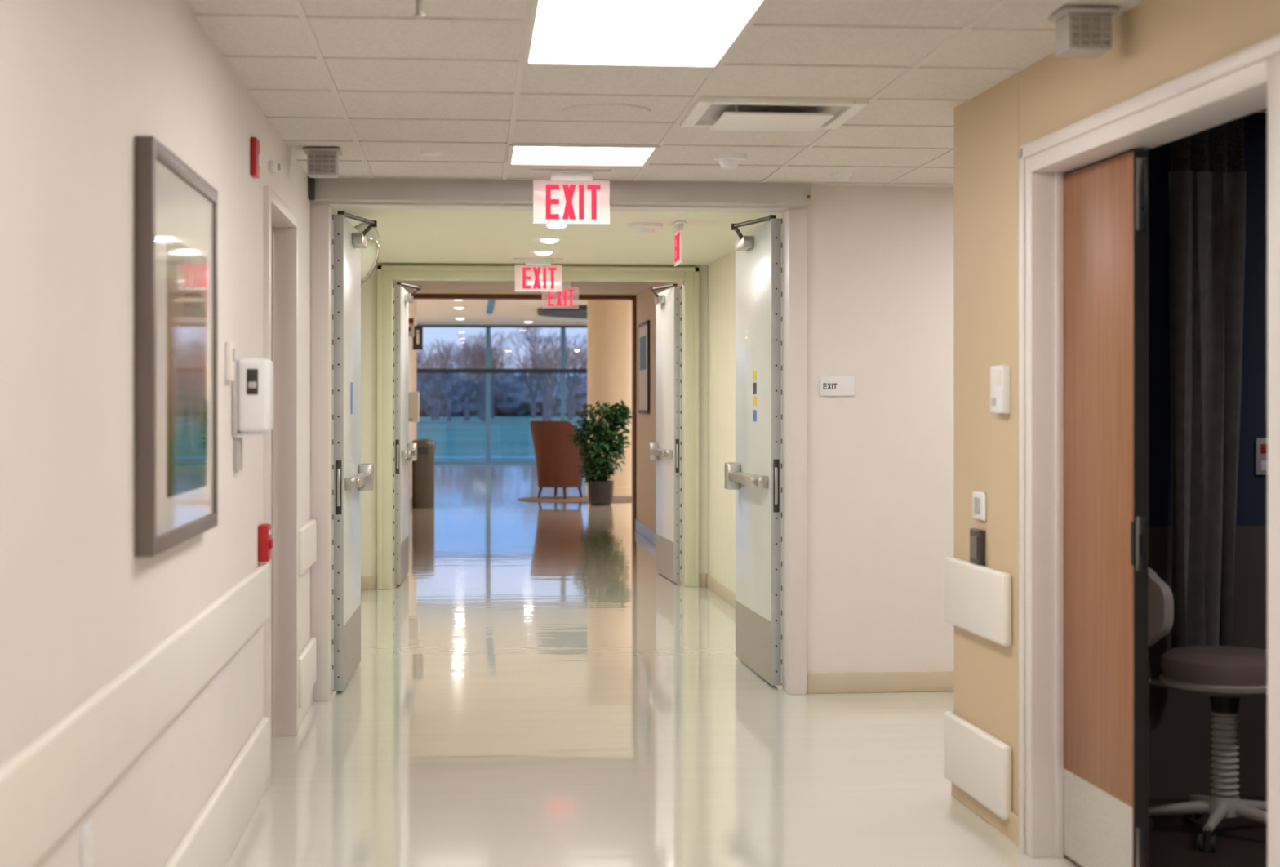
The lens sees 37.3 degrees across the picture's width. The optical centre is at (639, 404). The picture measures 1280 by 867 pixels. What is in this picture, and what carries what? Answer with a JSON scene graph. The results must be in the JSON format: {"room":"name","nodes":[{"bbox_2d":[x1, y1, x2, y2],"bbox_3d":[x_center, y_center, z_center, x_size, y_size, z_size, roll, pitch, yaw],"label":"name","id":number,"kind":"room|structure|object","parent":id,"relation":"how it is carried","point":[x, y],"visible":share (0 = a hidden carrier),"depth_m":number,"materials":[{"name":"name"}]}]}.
{"room":"hospital interior","nodes":[
{"label":"hospital interior","id":0,"kind":"room"},
{"bbox_2d":[80,818,93,866],"bbox_3d":[-1.067,0.870,3.659,0.011,0.120,0.080,0,0,-5],"label":"trim","id":1,"kind":"structure","parent":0,"point":[86,831],"depth_m":3.64,"materials":[{"name":"paint"}]},
{"bbox_2d":[0,0,316,866],"bbox_3d":[-1.012,0.170,2.319,0.180,2.440,13.200,0,0,-5],"label":"wall","id":2,"kind":"structure","parent":0,"point":[80,80],"depth_m":3.89,"materials":[{"name":"white paint"}]},
{"bbox_2d":[134,135,217,557],"bbox_3d":[-1.148,-0.128,4.736,0.042,0.935,1.080,0,0,-5],"label":"framed picture","id":3,"kind":"object","parent":2,"relation":"attached to","point":[176,209],"visible":1,"depth_m":4.54,"materials":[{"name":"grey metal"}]},
{"bbox_2d":[225,342,235,381],"bbox_3d":[-1.254,-0.130,5.801,0.022,0.120,0.080,0,0,-5],"label":"thermostat","id":4,"kind":"object","parent":2,"relation":"attached to","point":[229,346],"visible":1,"depth_m":5.76,"materials":[{"name":"plastic"}]},
{"bbox_2d":[164,636,316,866],"bbox_3d":[-0.948,1.205,2.440,0.030,0.240,12.830,0,0,-5],"label":"guard rail","id":5,"kind":"object","parent":2,"relation":"attached to","point":[206,842],"visible":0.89,"depth_m":5.75,"materials":[{"name":"plastic"}]},
{"bbox_2d":[231,358,273,471],"bbox_3d":[-1.226,0.033,6.014,0.115,0.355,0.200,0,0,-5],"label":"dispenser","id":6,"kind":"object","parent":2,"relation":"attached to","point":[252,388],"visible":0.99,"depth_m":5.94,"materials":[{"name":"grey plastic"}]},
{"bbox_2d":[249,137,262,178],"bbox_3d":[-1.308,-0.840,6.459,0.032,0.130,0.100,0,0,-5],"label":"fire alarm strobe","id":7,"kind":"object","parent":2,"relation":"attached to","point":[255,158],"visible":1,"depth_m":6.41,"materials":[{"name":"red plastic"}]},
{"bbox_2d":[218,688,312,866],"bbox_3d":[-0.954,1.345,2.404,0.010,0.090,12.960,0,0,-5],"label":"baseboard","id":8,"kind":"structure","parent":2,"relation":"attached to","point":[303,710],"depth_m":6.40,"materials":[{"name":"plastic"}]},
{"bbox_2d":[257,523,273,562],"bbox_3d":[-1.323,0.490,6.698,0.046,0.130,0.100,0,0,-5],"label":"station","id":9,"kind":"object","parent":2,"relation":"on","point":[265,544],"visible":1,"depth_m":6.65,"materials":[{"name":"red plastic"}]},
{"bbox_2d":[268,160,280,173],"bbox_3d":[-1.356,-0.880,7.032,0.040,0.040,0.050,0,0,-5],"label":"sensor","id":10,"kind":"object","parent":2,"relation":"attached to","point":[273,166],"visible":1,"depth_m":7.01,"materials":[{"name":"white plastic"}]},
{"bbox_2d":[263,185,298,788],"bbox_3d":[-1.460,0.300,7.414,0.140,2.180,1.170,0,0,-5],"label":"trim","id":11,"kind":"structure","parent":2,"relation":"attached to","point":[281,224],"depth_m":7.93,"materials":[{"name":"paint"}]},
{"bbox_2d":[408,299,416,501],"bbox_3d":[-2.817,-0.260,21.534,0.150,3.300,14.400,0,0,-5],"label":"wall","id":12,"kind":"structure","parent":0,"point":[412,306],"depth_m":26.36,"materials":[{"name":"paint"}]},
{"bbox_2d":[408,317,413,336],"bbox_3d":[-2.719,-0.900,22.153,0.155,0.220,0.025,0,0,-5],"label":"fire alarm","id":13,"kind":"object","parent":12,"relation":"attached to","point":[411,319],"visible":0.44,"depth_m":22.15,"materials":[{"name":"red plastic"}]},
{"bbox_2d":[408,391,419,422],"bbox_3d":[-2.777,0.035,22.981,0.192,0.370,0.285,0,0,-5],"label":"paper towel dispenser","id":14,"kind":"object","parent":12,"relation":"attached to","point":[414,397],"visible":0.57,"depth_m":22.85,"materials":[{"name":"white plastic"}]},
{"bbox_2d":[413,325,422,349],"bbox_3d":[-3.148,-0.940,26.833,0.140,0.340,0.026,0,0,-5],"label":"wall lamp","id":15,"kind":"object","parent":12,"relation":"attached to","point":[418,330],"visible":0.87,"depth_m":26.82,"materials":[{"name":"plastic"}]},
{"bbox_2d":[416,299,586,325],"bbox_3d":[-0.932,-1.880,32.673,12.000,0.100,22.950,0,0,-5],"label":"ceiling","id":16,"kind":"structure","parent":0,"point":[428,312],"depth_m":38.08,"materials":[{"name":"paint"}]},
{"bbox_2d":[451,306,466,309],"bbox_3d":[-3.426,-1.812,35.837,0.270,0.035,0.270,0,0,-5],"label":"recessed light","id":17,"kind":"object","parent":16,"relation":"in","point":[456,308],"visible":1,"depth_m":35.76,"materials":[{"name":"glass"}]},
{"bbox_2d":[454,317,465,319],"bbox_3d":[-3.829,-1.812,40.319,0.270,0.035,0.270,0,0,-5],"label":"recessed light","id":18,"kind":"object","parent":16,"relation":"in","point":[458,318],"visible":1,"depth_m":40.24,"materials":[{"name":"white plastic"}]},
{"bbox_2d":[485,299,495,314],"bbox_3d":[-2.794,-1.815,35.392,0.120,0.030,5.000,0,0,-5],"label":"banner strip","id":19,"kind":"object","parent":16,"relation":"hanging from","point":[491,304],"depth_m":34.94,"materials":[{"name":"blue"}]},
{"bbox_2d":[537,304,586,318],"bbox_3d":[0.015,-1.780,36.649,4.000,0.100,4.000,0,0,-5],"label":"ceiling soffit","id":20,"kind":"structure","parent":16,"relation":"attached to","point":[580,313],"depth_m":35.88,"materials":[{"name":"paint"}]},
{"bbox_2d":[392,280,655,294],"bbox_3d":[-1.073,-1.260,17.725,2.640,0.100,6.500,0,0,-5],"label":"ceiling","id":21,"kind":"structure","parent":0,"point":[427,286],"depth_m":19.56,"materials":[{"name":"paint"}]},
{"bbox_2d":[542,281,578,308],"bbox_3d":[-0.741,-1.050,17.604,0.360,0.320,0.060,0,0,-5],"label":"exit sign","id":22,"kind":"object","parent":21,"relation":"hanging from","point":[556,284],"visible":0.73,"depth_m":17.59,"materials":[{"name":"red plastic"}]},
{"bbox_2d":[360,262,707,576],"bbox_3d":[-0.815,-0.110,14.410,3.260,3.000,0.150,0,0,-5],"label":"wall","id":23,"kind":"structure","parent":0,"point":[369,288],"depth_m":14.23,"materials":[{"name":"paint"}]},
{"bbox_2d":[392,282,421,584],"bbox_3d":[-1.825,0.223,14.975,0.194,2.310,1.078,0,0,-4],"label":"door","id":24,"kind":"structure","parent":23,"relation":"in","point":[404,451],"depth_m":14.53,"materials":[{"name":"white metal"}]},
{"bbox_2d":[377,265,699,589],"bbox_3d":[-0.769,0.175,14.402,2.430,2.430,0.215,0,0,-5],"label":"trim","id":25,"kind":"structure","parent":23,"relation":"attached to","point":[689,277],"depth_m":14.32,"materials":[{"name":"paint"}]},
{"bbox_2d":[648,284,681,582],"bbox_3d":[0.163,0.223,15.153,0.194,2.310,1.078,0,0,-7],"label":"door","id":26,"kind":"structure","parent":23,"relation":"in","point":[666,451],"depth_m":14.88,"materials":[{"name":"white metal"}]},
{"bbox_2d":[332,208,782,265],"bbox_3d":[-0.575,-1.110,11.746,2.960,0.100,5.200,0,0,-5],"label":"ceiling","id":27,"kind":"structure","parent":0,"point":[406,236],"depth_m":11.97,"materials":[{"name":"beige paint"}]},
{"bbox_2d":[513,257,563,291],"bbox_3d":[-0.739,-0.940,13.789,0.360,0.240,0.060,0,0,-5],"label":"exit sign","id":28,"kind":"object","parent":27,"relation":"hanging from","point":[529,261],"visible":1,"depth_m":13.77,"materials":[{"name":"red plastic"}]},
{"bbox_2d":[627,222,662,233],"bbox_3d":[0.031,-1.035,11.148,0.210,0.050,0.210,0,0,-5],"label":"smoke detector","id":29,"kind":"object","parent":27,"relation":"attached to","point":[640,227],"visible":1,"depth_m":11.09,"materials":[{"name":"white plastic"}]},
{"bbox_2d":[670,220,686,266],"bbox_3d":[0.225,-0.940,11.115,0.060,0.240,0.360,0,0,-5],"label":"exit sign","id":30,"kind":"object","parent":27,"relation":"hanging from","point":[677,227],"visible":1,"depth_m":11.04,"materials":[{"name":"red plastic"}]},
{"bbox_2d":[183,0,1146,187],"bbox_3d":[2.425,-1.097,2.678,7.090,0.106,13.300,0,0,-5],"label":"ceiling","id":31,"kind":"structure","parent":0,"point":[376,82],"depth_m":6.14,"materials":[{"name":"tile"}]},
{"bbox_2d":[302,147,342,177],"bbox_3d":[-1.303,-0.990,7.785,0.150,0.109,0.140,0,0,-5],"label":"vent","id":32,"kind":"object","parent":31,"relation":"attached to","point":[322,162],"visible":1,"depth_m":7.73,"materials":[{"name":"grey plastic"}]},
{"bbox_2d":[411,0,426,17],"bbox_3d":[-0.569,-1.023,4.869,0.074,0.054,0.074,0,0,-5],"label":"sprinkler head","id":33,"kind":"object","parent":31,"relation":"attached to","point":[418,14],"visible":1,"depth_m":4.86},
{"bbox_2d":[420,151,444,155],"bbox_3d":[-0.867,-1.045,7.904,0.100,0.010,0.100,0,0,-5],"label":"sprinkler cover","id":34,"kind":"object","parent":31,"relation":"attached to","point":[424,153],"visible":1,"depth_m":7.87,"materials":[{"name":"white plastic"}]},
{"bbox_2d":[528,249,558,255],"bbox_3d":[-0.671,-1.045,13.143,0.210,0.030,0.210,0,0,-5],"label":"recessed light","id":35,"kind":"object","parent":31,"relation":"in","point":[540,252],"visible":1,"depth_m":13.09,"materials":[{"name":"glass"}]},
{"bbox_2d":[533,237,565,243],"bbox_3d":[-0.581,-1.045,12.147,0.210,0.030,0.210,0,0,-5],"label":"recessed light","id":36,"kind":"object","parent":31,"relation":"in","point":[546,240],"visible":1,"depth_m":12.10,"materials":[{"name":"glass"}]},
{"bbox_2d":[538,223,573,229],"bbox_3d":[-0.491,-1.045,11.151,0.210,0.030,0.210,0,0,-5],"label":"recessed light","id":37,"kind":"object","parent":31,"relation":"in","point":[555,226],"visible":0.89,"depth_m":11.12,"materials":[{"name":"white plastic"}]},
{"bbox_2d":[308,176,811,206],"bbox_3d":[-0.362,-0.994,8.885,2.346,0.108,0.164,0,0,-5],"label":"ceiling beam","id":38,"kind":"structure","parent":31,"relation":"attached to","point":[320,189],"depth_m":8.84,"materials":[{"name":"paint"}]},
{"bbox_2d":[531,168,612,224],"bbox_3d":[-0.308,-0.930,8.507,0.360,0.240,0.060,0,0,-5],"label":"exit sign","id":39,"kind":"object","parent":31,"relation":"hanging from","point":[556,175],"visible":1,"depth_m":8.49,"materials":[{"name":"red plastic"}]},
{"bbox_2d":[506,144,660,166],"bbox_3d":[-0.248,-1.044,7.945,0.610,0.012,0.610,0,0,-5],"label":"ceiling light panel","id":40,"kind":"object","parent":31,"relation":"in","point":[517,154],"depth_m":7.94,"materials":[{"name":"plastic"}]},
{"bbox_2d":[561,102,650,119],"bbox_3d":[-0.120,-1.044,6.766,0.320,0.012,0.320,0,0,-5],"label":"ceiling speaker","id":41,"kind":"object","parent":31,"relation":"in","point":[598,110],"depth_m":6.72},
{"bbox_2d":[522,0,770,67],"bbox_3d":[-0.002,-1.044,5.211,0.610,0.012,1.220,0,0,-5],"label":"ceiling light panel","id":42,"kind":"object","parent":31,"relation":"in","point":[694,33],"depth_m":5.30,"materials":[{"name":"plastic"}]},
{"bbox_2d":[711,152,746,168],"bbox_3d":[0.376,-1.022,7.986,0.150,0.055,0.150,0,0,-5],"label":"smoke detector","id":43,"kind":"object","parent":31,"relation":"attached to","point":[726,160],"visible":1,"depth_m":7.95,"materials":[{"name":"white plastic"}]},
{"bbox_2d":[680,97,869,132],"bbox_3d":[0.469,-1.028,6.784,0.590,0.045,0.590,0,0,-5],"label":"ceiling vent","id":44,"kind":"object","parent":31,"relation":"in","point":[716,113],"visible":1,"depth_m":6.70,"materials":[{"name":"grey plastic"}]},
{"bbox_2d":[831,172,853,182],"bbox_3d":[0.921,-1.031,8.617,0.105,0.038,0.105,0,0,-5],"label":"smoke detector","id":45,"kind":"object","parent":31,"relation":"attached to","point":[840,176],"visible":1,"depth_m":8.59,"materials":[{"name":"white plastic"}]},
{"bbox_2d":[1048,6,1119,57],"bbox_3d":[1.182,-0.990,5.046,0.150,0.109,0.140,0,0,-5],"label":"speaker","id":46,"kind":"object","parent":31,"relation":"attached to","point":[1080,31],"visible":1,"depth_m":4.99,"materials":[{"name":"grey plastic"}]},
{"bbox_2d":[1168,107,1267,648],"bbox_3d":[2.376,-0.087,6.482,1.760,1.855,0.100,0,0,-5],"label":"privacy curtain","id":47,"kind":"object","parent":31,"relation":"hanging from","point":[1207,209],"visible":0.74,"depth_m":6.43,"materials":[{"name":"fabric"}]},
{"bbox_2d":[635,248,735,592],"bbox_3d":[0.541,-0.260,15.184,0.180,3.300,11.850,0,0,-5],"label":"wall","id":48,"kind":"structure","parent":0,"point":[722,272],"depth_m":13.95,"materials":[{"name":"paint"}]},
{"bbox_2d":[408,497,655,544],"bbox_3d":[-1.481,1.330,22.257,2.640,0.120,13.000,0,0,-5],"label":"baseboard","id":49,"kind":"structure","parent":48,"relation":"attached to","point":[642,528],"depth_m":19.84,"materials":[{"name":"rubber"}]},
{"bbox_2d":[360,573,735,608],"bbox_3d":[-0.577,1.340,11.771,2.660,0.100,5.150,0,0,-5],"label":"baseboard","id":50,"kind":"structure","parent":48,"relation":"attached to","point":[367,582],"depth_m":14.18,"materials":[{"name":"beige plastic"}]},
{"bbox_2d":[638,320,649,413],"bbox_3d":[0.040,-0.380,19.934,0.025,0.960,1.100,0,0,-5],"label":"framed poster","id":51,"kind":"object","parent":48,"relation":"attached to","point":[643,327],"visible":1,"depth_m":19.75,"materials":[{"name":"plastic"}]},
{"bbox_2d":[225,463,1267,866],"bbox_3d":[0.204,1.438,20.049,14.000,0.104,48.300,0,0,-5],"label":"floor","id":52,"kind":"structure","parent":0,"point":[578,726],"depth_m":7.80,"materials":[{"name":"white tile"}]},
{"bbox_2d":[411,439,435,507],"bbox_3d":[-2.912,0.930,25.440,0.316,0.920,0.318,0,0,-5],"label":"trash bin","id":53,"kind":"object","parent":52,"relation":"on","point":[423,468],"visible":0.94,"depth_m":25.31,"materials":[{"name":"metal"}]},
{"bbox_2d":[416,324,586,464],"bbox_3d":[-1.961,-0.220,44.097,12.000,3.220,0.130,0,0,-5],"label":"window","id":54,"kind":"structure","parent":52,"relation":"on","point":[487,371],"depth_m":43.90,"materials":[{"name":"grey metal"}]},
{"bbox_2d":[517,495,631,502],"bbox_3d":[-0.731,1.385,27.646,2.100,0.009,2.100,0,0,-5],"label":"round rug","id":55,"kind":"object","parent":52,"relation":"on","point":[558,499],"visible":0.62,"depth_m":27.48,"materials":[{"name":"carpet"}]},
{"bbox_2d":[529,420,587,498],"bbox_3d":[-1.204,0.811,27.858,0.886,1.134,0.773,0,0,30],"label":"armchair","id":56,"kind":"object","parent":55,"relation":"on","point":[557,458],"visible":0.92,"depth_m":27.59,"materials":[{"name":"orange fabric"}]},
{"bbox_2d":[567,400,631,505],"bbox_3d":[-0.545,0.686,26.096,0.918,1.409,0.702,0,0,-5],"label":"potted plant","id":57,"kind":"object","parent":52,"relation":"on","point":[600,490],"visible":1,"depth_m":25.98,"materials":[{"name":"green plant"}]},
{"bbox_2d":[585,300,631,493],"bbox_3d":[-0.442,-0.220,29.680,0.820,3.220,0.820,0,0,-5],"label":"column","id":58,"kind":"structure","parent":52,"relation":"on","point":[609,322],"depth_m":29.34,"materials":[{"name":"paint"}]},
{"bbox_2d":[1148,567,1267,852],"bbox_3d":[1.865,0.951,6.110,0.587,0.871,0.534,0,0,-5],"label":"office chair","id":59,"kind":"object","parent":52,"relation":"on","point":[1226,674],"visible":0.93,"depth_m":6.01,"materials":[{"name":"plastic"}]},
{"bbox_2d":[806,186,953,672],"bbox_3d":[1.806,-0.060,9.274,7.040,2.900,0.150,0,0,-5],"label":"wall","id":60,"kind":"structure","parent":0,"point":[880,260],"depth_m":9.14,"materials":[{"name":"white paint"}]},
{"bbox_2d":[332,210,377,691],"bbox_3d":[-1.426,0.223,9.630,0.194,2.310,1.078,0,0,-4],"label":"door","id":61,"kind":"structure","parent":60,"relation":"in","point":[350,477],"depth_m":9.19,"materials":[{"name":"white metal"}]},
{"bbox_2d":[311,200,806,701],"bbox_3d":[-0.380,0.198,9.070,2.349,2.385,0.205,0,0,-5],"label":"trim","id":62,"kind":"structure","parent":60,"relation":"attached to","point":[793,218],"depth_m":9.02,"materials":[{"name":"white paint"}]},
{"bbox_2d":[724,214,782,684],"bbox_3d":[0.548,0.223,9.807,0.194,2.310,1.078,0,0,-7],"label":"door","id":63,"kind":"structure","parent":60,"relation":"in","point":[755,476],"depth_m":9.61,"materials":[{"name":"white metal"}]},
{"bbox_2d":[820,376,854,395],"bbox_3d":[0.950,-0.087,9.116,0.166,0.094,0.011,0,0,-5],"label":"wall plaque","id":64,"kind":"object","parent":60,"relation":"attached to","point":[829,385],"visible":1,"depth_m":9.11,"materials":[{"name":"white plastic"}]},
{"bbox_2d":[806,670,953,693],"bbox_3d":[2.983,1.340,9.297,4.391,0.100,0.015,0,0,-5],"label":"baseboard","id":65,"kind":"structure","parent":60,"relation":"attached to","point":[886,681],"depth_m":9.12,"materials":[{"name":"beige plastic"}]},
{"bbox_2d":[953,0,1279,815],"bbox_3d":[1.772,0.170,1.417,0.132,2.441,10.700,0,0,-6],"label":"wall","id":66,"kind":"structure","parent":0,"point":[1155,43],"depth_m":6.15,"materials":[{"name":"beige paint"}]},
{"bbox_2d":[969,528,985,566],"bbox_3d":[1.138,0.483,6.398,0.028,0.121,0.120,0,0,-5],"label":"card reader","id":67,"kind":"object","parent":66,"relation":"attached to","point":[977,536],"visible":1,"depth_m":6.36,"materials":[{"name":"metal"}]},
{"bbox_2d":[944,711,1012,820],"bbox_3d":[1.135,1.210,6.388,0.035,0.240,0.702,0,0,-6],"label":"guard rail","id":68,"kind":"object","parent":66,"relation":"attached to","point":[978,762],"visible":1,"depth_m":6.29,"materials":[{"name":"plastic"}]},
{"bbox_2d":[944,555,1012,646],"bbox_3d":[1.135,0.657,6.388,0.035,0.235,0.702,0,0,-6],"label":"guard rail","id":69,"kind":"object","parent":66,"relation":"attached to","point":[978,599],"visible":1,"depth_m":6.29,"materials":[{"name":"plastic"}]},
{"bbox_2d":[972,490,986,520],"bbox_3d":[1.143,0.343,6.393,0.018,0.094,0.130,0,0,-6],"label":"light switch","id":70,"kind":"object","parent":66,"relation":"attached to","point":[979,499],"visible":1,"depth_m":6.37,"materials":[{"name":"white plastic"}]},
{"bbox_2d":[951,782,1018,845],"bbox_3d":[1.698,1.345,1.459,0.010,0.090,10.600,0,0,-6],"label":"baseboard","id":71,"kind":"structure","parent":66,"relation":"attached to","point":[1010,828],"depth_m":6.25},
{"bbox_2d":[990,364,1010,413],"bbox_3d":[1.164,-0.048,6.129,0.036,0.155,0.130,0,0,-5],"label":"control panel","id":72,"kind":"object","parent":66,"relation":"attached to","point":[1000,375],"visible":1,"depth_m":6.08,"materials":[{"name":"white plastic"}]},
{"bbox_2d":[1063,150,1148,866],"bbox_3d":[1.351,0.340,5.518,0.049,2.080,0.588,0,0,-6],"label":"door","id":73,"kind":"structure","parent":66,"relation":"in","point":[1106,202],"depth_m":5.45,"materials":[{"name":"brown wood"}]},
{"bbox_2d":[1018,34,1279,866],"bbox_3d":[1.369,0.295,4.995,0.178,2.190,1.840,0,0,-6],"label":"trim","id":74,"kind":"structure","parent":66,"relation":"attached to","point":[1246,82],"depth_m":5.80,"materials":[{"name":"white paint"}]},
{"bbox_2d":[1146,117,1267,798],"bbox_3d":[2.825,0.170,6.805,3.158,2.440,0.133,0,0,-5],"label":"wall room","id":75,"kind":"structure","parent":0,"point":[1180,722],"depth_m":6.69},
{"bbox_2d":[1255,438,1267,475],"bbox_3d":[2.209,0.185,6.698,0.065,0.130,0.019,0,0,-5],"label":"wall outlet","id":76,"kind":"object","parent":75,"relation":"attached to","point":[1261,444],"depth_m":6.69,"materials":[{"name":"plastic"}]},
{"bbox_2d":[1244,112,1267,117],"bbox_3d":[3.042,-1.028,4.859,3.239,0.025,3.927,0,0,-5],"label":"ceiling","id":77,"kind":"structure","parent":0,"point":[1255,114],"depth_m":6.66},
{"bbox_3d":[2.194,-0.260,21.358,9.800,3.300,0.150,0,0,-5],"label":"wall","id":78,"kind":"structure","parent":0,"visible":0},
{"bbox_2d":[413,293,635,529],"bbox_3d":[-1.357,0.085,20.988,2.660,2.610,0.250,0,0,-5],"label":"trim","id":79,"kind":"structure","parent":78,"relation":"attached to","point":[415,296],"depth_m":20.97,"materials":[{"name":"brown wood"}]},
{"bbox_3d":[-1.975,0.165,11.620,0.150,2.450,5.200,0,0,-5],"label":"wall","id":80,"kind":"structure","parent":0,"visible":0},
{"bbox_2d":[354,222,379,285],"bbox_3d":[-1.604,-0.810,10.494,0.354,0.387,0.348,0,0,-16],"label":"convex mirror","id":81,"kind":"object","parent":80,"relation":"attached to","point":[370,255],"visible":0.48,"depth_m":10.48,"materials":[{"name":"grey plastic"}]},
{"label":"outside","id":82,"kind":"structure","parent":0,"visible":0},
{"bbox_2d":[416,416,586,461],"bbox_3d":[28.994,1.570,235.647,400.000,0.240,375.800,0,0,-5],"label":"lawn","id":83,"kind":"structure","parent":82,"point":[450,439],"depth_m":85.16,"materials":[{"name":"green plant"}]},
{"bbox_2d":[416,345,426,368],"bbox_3d":[-24.370,-2.487,200.742,6.123,8.150,5.132,0,0,30],"label":"bare tree","id":84,"kind":"object","parent":83,"relation":"on","point":[418,357],"visible":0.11,"depth_m":199.34,"materials":[{"name":"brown plant"}]},
{"bbox_2d":[416,358,439,397],"bbox_3d":[-22.864,-1.715,196.779,4.126,6.552,4.923,0,0,11],"label":"bare tree","id":85,"kind":"object","parent":83,"relation":"on","point":[423,375],"visible":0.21,"depth_m":196.66,"materials":[{"name":"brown plant"}]},
{"bbox_2d":[416,338,466,420],"bbox_3d":[-18.382,-2.256,171.135,5.764,7.671,4.831,0,0,-24],"label":"bare tree","id":86,"kind":"object","parent":83,"relation":"on","point":[432,391],"visible":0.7,"depth_m":171.02,"materials":[{"name":"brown plant"}]},
{"bbox_2d":[417,342,464,419],"bbox_3d":[-18.430,-2.184,175.061,4.738,7.523,5.652,0,0,-3],"label":"bare tree","id":87,"kind":"object","parent":83,"relation":"on","point":[437,412],"visible":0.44,"depth_m":174.70,"materials":[{"name":"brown plant"}]},
{"bbox_2d":[423,350,475,421],"bbox_3d":[-14.159,-1.265,139.564,4.222,5.619,3.539,0,0,11],"label":"bare tree","id":88,"kind":"object","parent":83,"relation":"on","point":[453,387],"visible":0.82,"depth_m":139.65,"materials":[{"name":"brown plant"}]},
{"bbox_2d":[452,338,485,417],"bbox_3d":[-17.237,-2.728,199.418,5.446,8.648,6.497,0,0,-20],"label":"bare tree","id":89,"kind":"object","parent":83,"relation":"on","point":[478,402],"visible":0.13,"depth_m":199.61,"materials":[{"name":"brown plant"}]},
{"bbox_2d":[447,332,500,421],"bbox_3d":[-13.819,-2.269,153.281,4.848,7.698,5.784,0,0,-25],"label":"bare tree","id":90,"kind":"object","parent":83,"relation":"on","point":[469,385],"visible":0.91,"depth_m":152.89,"materials":[{"name":"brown plant"}]},
{"bbox_2d":[452,353,497,419],"bbox_3d":[-15.948,-1.860,179.378,4.315,6.852,5.148,0,0,13],"label":"bare tree","id":91,"kind":"object","parent":83,"relation":"on","point":[472,391],"visible":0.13,"depth_m":179.06,"materials":[{"name":"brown plant"}]},
{"bbox_2d":[459,358,506,419],"bbox_3d":[-14.640,-1.535,176.622,4.642,6.178,3.891,0,0,-11],"label":"bare tree","id":92,"kind":"object","parent":83,"relation":"on","point":[499,375],"visible":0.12,"depth_m":176.50,"materials":[{"name":"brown plant"}]},
{"bbox_2d":[434,455,535,459],"bbox_3d":[5.343,1.442,52.189,140.000,0.015,3.000,0,0,-5],"label":"paved path","id":93,"kind":"structure","parent":83,"relation":"on","point":[436,457],"depth_m":50.83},
{"bbox_2d":[462,344,522,420],"bbox_3d":[-13.268,-1.836,164.327,5.110,6.802,4.284,0,0,-35],"label":"bare tree","id":94,"kind":"object","parent":83,"relation":"on","point":[475,362],"visible":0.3,"depth_m":164.27,"materials":[{"name":"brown plant"}]},
{"bbox_2d":[467,331,520,421],"bbox_3d":[-12.558,-2.280,154.887,4.862,7.721,5.801,0,0,-42],"label":"bare tree","id":95,"kind":"object","parent":83,"relation":"on","point":[476,338],"visible":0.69,"depth_m":154.66,"materials":[{"name":"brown plant"}]},
{"bbox_2d":[469,347,519,417],"bbox_3d":[-15.158,-2.234,193.124,5.729,7.626,4.802,0,0,17],"label":"bare tree","id":96,"kind":"object","parent":83,"relation":"on","point":[500,357],"visible":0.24,"depth_m":192.71,"materials":[{"name":"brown plant"}]},
{"bbox_2d":[416,373,586,416],"bbox_3d":[-5.593,-1.108,236.605,154.857,7.282,36.611,0,0,-5],"label":"tree line","id":97,"kind":"object","parent":83,"relation":"on","point":[512,397],"visible":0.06,"depth_m":220.94,"materials":[{"name":"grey plant"}]},
{"bbox_2d":[508,351,554,417],"bbox_3d":[-10.793,-2.010,194.901,5.381,7.162,4.510,0,0,22],"label":"bare tree","id":98,"kind":"object","parent":83,"relation":"on","point":[524,356],"visible":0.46,"depth_m":194.84,"materials":[{"name":"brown plant"}]},
{"bbox_2d":[512,351,550,417],"bbox_3d":[-11.324,-2.105,203.148,5.529,7.358,4.634,0,0,3],"label":"bare tree","id":99,"kind":"object","parent":83,"relation":"on","point":[527,385],"visible":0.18,"depth_m":203.29,"materials":[{"name":"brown plant"}]},
{"bbox_2d":[496,327,577,421],"bbox_3d":[-8.038,-2.755,151.403,5.482,8.705,6.540,0,0,19],"label":"bare tree","id":100,"kind":"object","parent":83,"relation":"on","point":[531,340],"visible":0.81,"depth_m":151.37,"materials":[{"name":"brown plant"}]},
{"bbox_2d":[513,355,567,418],"bbox_3d":[-9.756,-1.823,190.101,4.267,6.776,5.091,0,0,44],"label":"bare tree","id":101,"kind":"object","parent":83,"relation":"on","point":[538,387],"visible":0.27,"depth_m":190.00,"materials":[{"name":"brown plant"}]},
{"bbox_2d":[524,349,586,421],"bbox_3d":[-5.357,-0.979,117.884,3.777,5.028,3.166,0,0,-35],"label":"bare tree","id":102,"kind":"object","parent":83,"relation":"on","point":[550,402],"visible":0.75,"depth_m":117.77,"materials":[{"name":"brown plant"}]},
{"bbox_2d":[537,333,585,420],"bbox_3d":[-7.850,-2.414,167.722,5.037,7.999,6.010,0,0,-40],"label":"bare tree","id":103,"kind":"object","parent":83,"relation":"on","point":[540,348],"visible":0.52,"depth_m":167.55,"materials":[{"name":"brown plant"}]},
{"bbox_2d":[552,349,586,417],"bbox_3d":[-7.262,-2.376,203.444,5.950,7.919,4.987,0,0,17],"label":"bare tree","id":104,"kind":"object","parent":83,"relation":"on","point":[580,378],"visible":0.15,"depth_m":202.95,"materials":[{"name":"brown plant"}]},
{"bbox_2d":[554,331,586,420],"bbox_3d":[-6.204,-2.515,170.052,6.167,8.209,5.169,0,0,41],"label":"bare tree","id":105,"kind":"object","parent":83,"relation":"on","point":[571,388],"visible":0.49,"depth_m":169.57,"materials":[{"name":"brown plant"}]},
{"bbox_2d":[573,346,586,377],"bbox_3d":[-3.935,-1.693,150.576,4.888,6.506,4.097,0,0,43],"label":"bare tree","id":106,"kind":"object","parent":83,"relation":"on","point":[580,350],"visible":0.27,"depth_m":151.11,"materials":[{"name":"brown plant"}]}
]}

